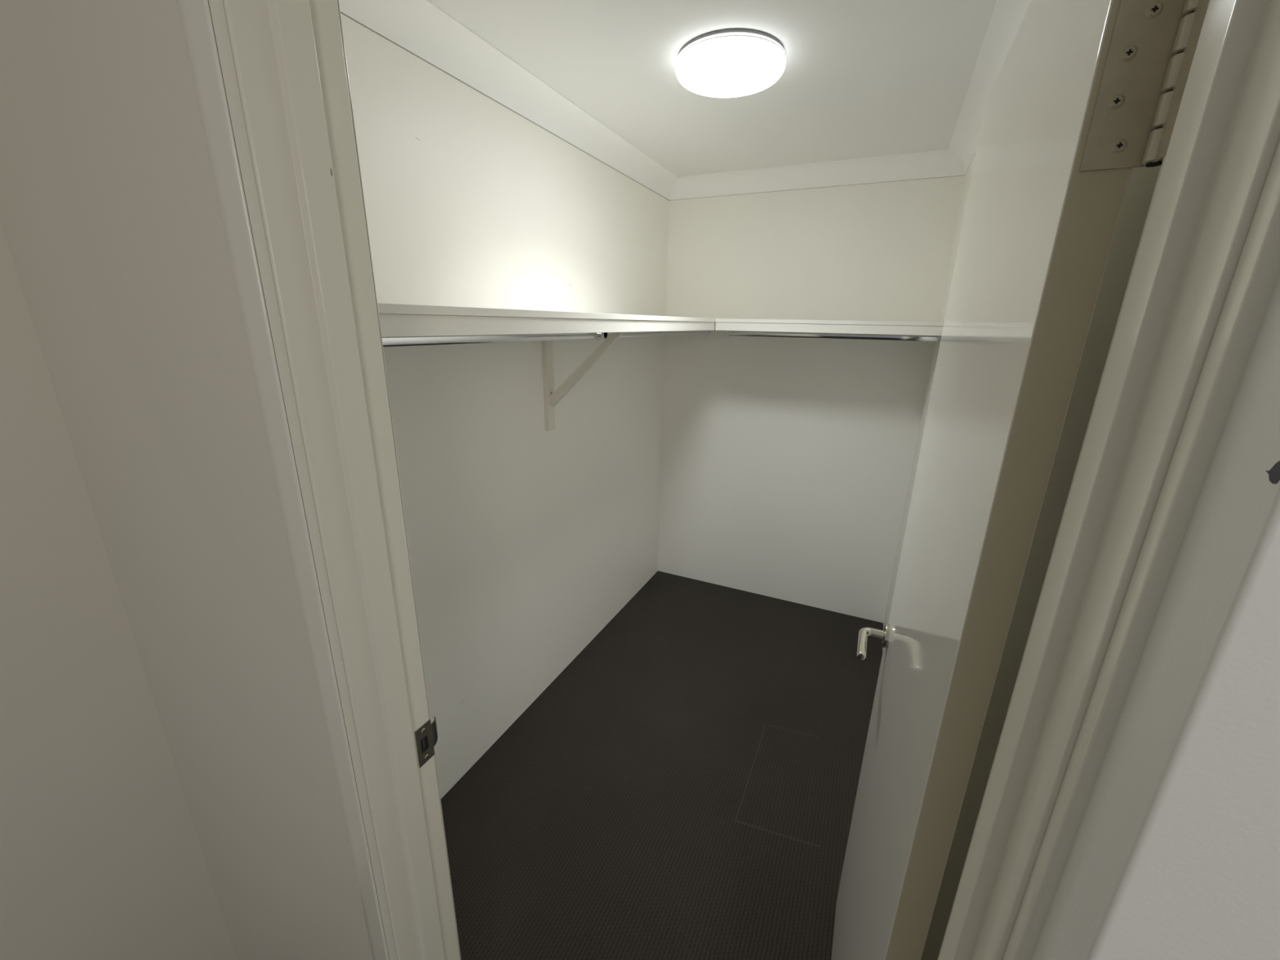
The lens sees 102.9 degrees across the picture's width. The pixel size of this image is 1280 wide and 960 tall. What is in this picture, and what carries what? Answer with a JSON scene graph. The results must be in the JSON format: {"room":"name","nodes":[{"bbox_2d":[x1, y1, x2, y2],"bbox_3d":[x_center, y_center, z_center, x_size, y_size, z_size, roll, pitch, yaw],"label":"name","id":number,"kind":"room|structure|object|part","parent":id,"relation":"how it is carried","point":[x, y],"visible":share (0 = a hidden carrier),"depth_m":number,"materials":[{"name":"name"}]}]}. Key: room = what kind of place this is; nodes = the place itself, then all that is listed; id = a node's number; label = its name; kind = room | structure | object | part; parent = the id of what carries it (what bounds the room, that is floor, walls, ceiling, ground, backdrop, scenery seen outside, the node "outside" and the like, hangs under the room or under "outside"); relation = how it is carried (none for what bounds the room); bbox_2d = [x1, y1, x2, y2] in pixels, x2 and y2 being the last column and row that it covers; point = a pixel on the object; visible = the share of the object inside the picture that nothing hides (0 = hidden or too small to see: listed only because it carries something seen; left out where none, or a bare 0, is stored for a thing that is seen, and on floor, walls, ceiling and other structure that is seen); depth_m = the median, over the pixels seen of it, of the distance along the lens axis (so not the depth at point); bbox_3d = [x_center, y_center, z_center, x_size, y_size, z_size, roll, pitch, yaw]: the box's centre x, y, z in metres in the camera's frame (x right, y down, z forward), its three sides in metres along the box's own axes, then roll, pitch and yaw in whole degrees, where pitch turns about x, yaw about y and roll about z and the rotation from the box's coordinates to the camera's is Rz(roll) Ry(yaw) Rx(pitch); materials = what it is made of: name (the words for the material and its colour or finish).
{"room":"walk-in closet","nodes":[
{"label":"walk-in closet","id":0,"kind":"room"},
{"bbox_2d":[0,0,372,959],"bbox_3d":[-0.303,0.250,0.713,1.668,2.400,0.120,9,19,24],"label":"wall","id":1,"kind":"structure","parent":0,"point":[111,221],"depth_m":0.74,"materials":[{"name":"paint"}]},
{"bbox_2d":[177,0,397,959],"bbox_3d":[-0.436,0.393,0.743,0.058,2.105,0.016,9,19,24],"label":"trim","id":2,"kind":"structure","parent":1,"relation":"attached to","point":[204,24],"depth_m":0.58,"materials":[{"name":"white wood"}]},
{"bbox_2d":[222,0,461,959],"bbox_3d":[-0.376,0.406,0.806,0.032,2.045,0.136,9,19,24],"label":"door frame","id":3,"kind":"structure","parent":1,"relation":"attached to","point":[288,57],"depth_m":0.64,"materials":[{"name":"white wood"}]},
{"bbox_3d":[-0.358,0.438,0.848,0.002,0.073,0.031,9,19,24],"label":"plate","id":4,"kind":"part","parent":3,"relation":"part of","materials":[{"name":"metal"}]},
{"bbox_2d":[831,0,1209,959],"bbox_3d":[0.430,0.397,0.882,0.102,2.026,0.792,8,19,22],"label":"door","id":5,"kind":"structure","parent":1,"relation":"in","point":[1085,94],"depth_m":0.50,"materials":[{"name":"white wood"}]},
{"bbox_3d":[0.520,0.369,1.147,0.056,0.019,0.122,9,19,23],"label":"lever","id":6,"kind":"part","parent":5,"relation":"part of","materials":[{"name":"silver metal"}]},
{"bbox_2d":[937,0,1279,959],"bbox_3d":[0.303,0.514,0.496,0.032,2.045,0.120,9,19,24],"label":"door frame","id":7,"kind":"structure","parent":1,"relation":"attached to","point":[1224,140],"depth_m":0.30,"materials":[{"name":"white wood"}]},
{"bbox_2d":[1002,140,1279,959],"bbox_3d":[0.279,0.504,0.426,0.008,2.105,0.016,9,19,24],"label":"trim","id":8,"kind":"structure","parent":1,"relation":"attached to","point":[1257,271],"depth_m":0.28,"materials":[{"name":"white wood"}]},
{"bbox_2d":[0,13,669,959],"bbox_3d":[-1.080,0.193,0.849,0.135,2.400,5.484,9,19,24],"label":"wall","id":9,"kind":"structure","parent":0,"point":[526,540],"depth_m":1.53,"materials":[{"name":"paint"}]},
{"bbox_2d":[338,0,679,200],"bbox_3d":[-0.322,-1.285,1.762,0.088,0.090,2.484,9,19,24],"label":"crown molding","id":10,"kind":"structure","parent":9,"relation":"attached to","point":[420,28],"depth_m":1.55,"materials":[{"name":"white paint"}]},
{"bbox_2d":[377,302,715,337],"bbox_3d":[-0.172,-0.587,1.899,0.447,0.055,2.484,9,19,24],"label":"closet shelf","id":11,"kind":"object","parent":9,"relation":"attached to","point":[396,320],"visible":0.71,"depth_m":1.15,"materials":[{"name":"white paint"}]},
{"bbox_2d":[382,332,601,347],"bbox_3d":[-0.409,-0.378,1.341,0.029,0.048,1.205,9,19,24],"label":"rod","id":12,"kind":"object","parent":11,"relation":"attached to","point":[405,341],"visible":0.3,"depth_m":1.31,"materials":[{"name":"silver metal"}]},
{"bbox_2d":[595,332,601,340],"bbox_3d":[-0.157,-0.533,1.856,0.029,0.048,0.016,9,19,24],"label":"socket","id":13,"kind":"object","parent":12,"relation":"attached to","point":[598,335],"depth_m":1.85,"materials":[{"name":"silver metal"}]},
{"bbox_2d":[602,330,708,339],"bbox_3d":[0.127,-0.707,2.434,0.029,0.048,1.203,9,19,24],"label":"rod","id":14,"kind":"object","parent":11,"relation":"attached to","point":[640,334],"visible":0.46,"depth_m":2.31,"materials":[{"name":"silver metal"}]},
{"bbox_2d":[602,332,609,339],"bbox_3d":[-0.126,-0.552,1.919,0.029,0.048,0.016,9,19,24],"label":"socket","id":15,"kind":"object","parent":14,"relation":"attached to","point":[605,335],"depth_m":1.91,"materials":[{"name":"metal"}]},
{"bbox_2d":[542,332,623,431],"bbox_3d":[-0.219,-0.377,1.988,0.349,0.400,0.045,9,19,24],"label":"shelf bracket","id":16,"kind":"object","parent":9,"relation":"attached to","point":[552,397],"visible":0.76,"depth_m":2.02,"materials":[{"name":"white metal"}]},
{"bbox_2d":[440,570,883,959],"bbox_3d":[0.337,1.595,0.634,3.800,0.100,5.584,9,19,24],"label":"floor","id":17,"kind":"structure","parent":0,"point":[685,788],"depth_m":1.88,"materials":[{"name":"grey carpet"}]},
{"bbox_2d":[429,0,997,177],"bbox_3d":[0.381,-0.792,-0.107,3.800,0.100,5.584,9,19,24],"label":"ceiling","id":18,"kind":"structure","parent":0,"point":[860,78],"depth_m":1.56,"materials":[{"name":"white paint"}]},
{"bbox_2d":[675,28,786,97],"bbox_3d":[0.264,-1.211,1.499,0.321,0.056,0.321,9,19,24],"label":"ceiling light","id":19,"kind":"object","parent":18,"relation":"attached to","point":[732,62],"visible":1,"depth_m":1.43,"materials":[{"name":"grey plastic"}]},
{"bbox_2d":[678,49,781,97],"bbox_3d":[0.263,-1.188,1.506,0.299,0.009,0.299,9,19,24],"label":"diffuser","id":20,"kind":"object","parent":19,"relation":"attached to","point":[720,73],"depth_m":1.46,"materials":[{"name":"white plastic"}]},
{"bbox_2d":[657,175,964,622],"bbox_3d":[0.816,-0.424,2.954,1.633,2.400,0.100,9,19,24],"label":"wall","id":21,"kind":"structure","parent":0,"point":[787,462],"depth_m":2.85,"materials":[{"name":"paint"}]},
{"bbox_2d":[669,149,964,200],"bbox_3d":[0.796,-1.503,2.531,1.433,0.089,0.088,9,19,24],"label":"crown molding","id":22,"kind":"structure","parent":21,"relation":"attached to","point":[944,162],"depth_m":2.50,"materials":[{"name":"white paint"}]},
{"bbox_2d":[715,318,944,335],"bbox_3d":[0.910,-0.751,2.494,0.985,0.055,0.447,9,19,24],"label":"closet shelf","id":23,"kind":"object","parent":21,"relation":"attached to","point":[882,327],"visible":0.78,"depth_m":2.28,"materials":[{"name":"white paint"}]},
{"bbox_2d":[882,156,1161,959],"bbox_3d":[0.961,0.021,1.527,0.100,2.400,2.484,9,19,24],"label":"wall","id":24,"kind":"structure","parent":0,"point":[1143,180],"depth_m":0.64,"materials":[{"name":"paint"}]},
{"bbox_2d":[728,330,940,342],"bbox_3d":[0.904,-0.705,2.475,0.968,0.048,0.029,9,19,24],"label":"rod","id":25,"kind":"object","parent":24,"relation":"attached to","point":[735,333],"visible":0.7,"depth_m":2.45,"materials":[{"name":"silver metal"}]},
{"bbox_2d":[935,335,940,342],"bbox_3d":[1.335,-0.638,2.284,0.016,0.048,0.029,9,19,24],"label":"socket","id":26,"kind":"object","parent":25,"relation":"attached to","point":[937,337],"depth_m":2.28,"materials":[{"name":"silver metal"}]},
{"bbox_2d":[948,0,1031,174],"bbox_3d":[0.896,-1.096,1.222,0.088,0.088,2.484,9,19,24],"label":"crown molding","id":27,"kind":"structure","parent":24,"relation":"attached to","point":[1008,15],"depth_m":1.52,"materials":[{"name":"white paint"}]},
{"bbox_2d":[1031,273,1279,959],"bbox_3d":[1.187,0.514,-0.048,2.020,2.400,0.070,9,19,24],"label":"wall","id":28,"kind":"structure","parent":0,"point":[1175,853],"depth_m":0.25,"materials":[{"name":"grey paint"}]}
]}

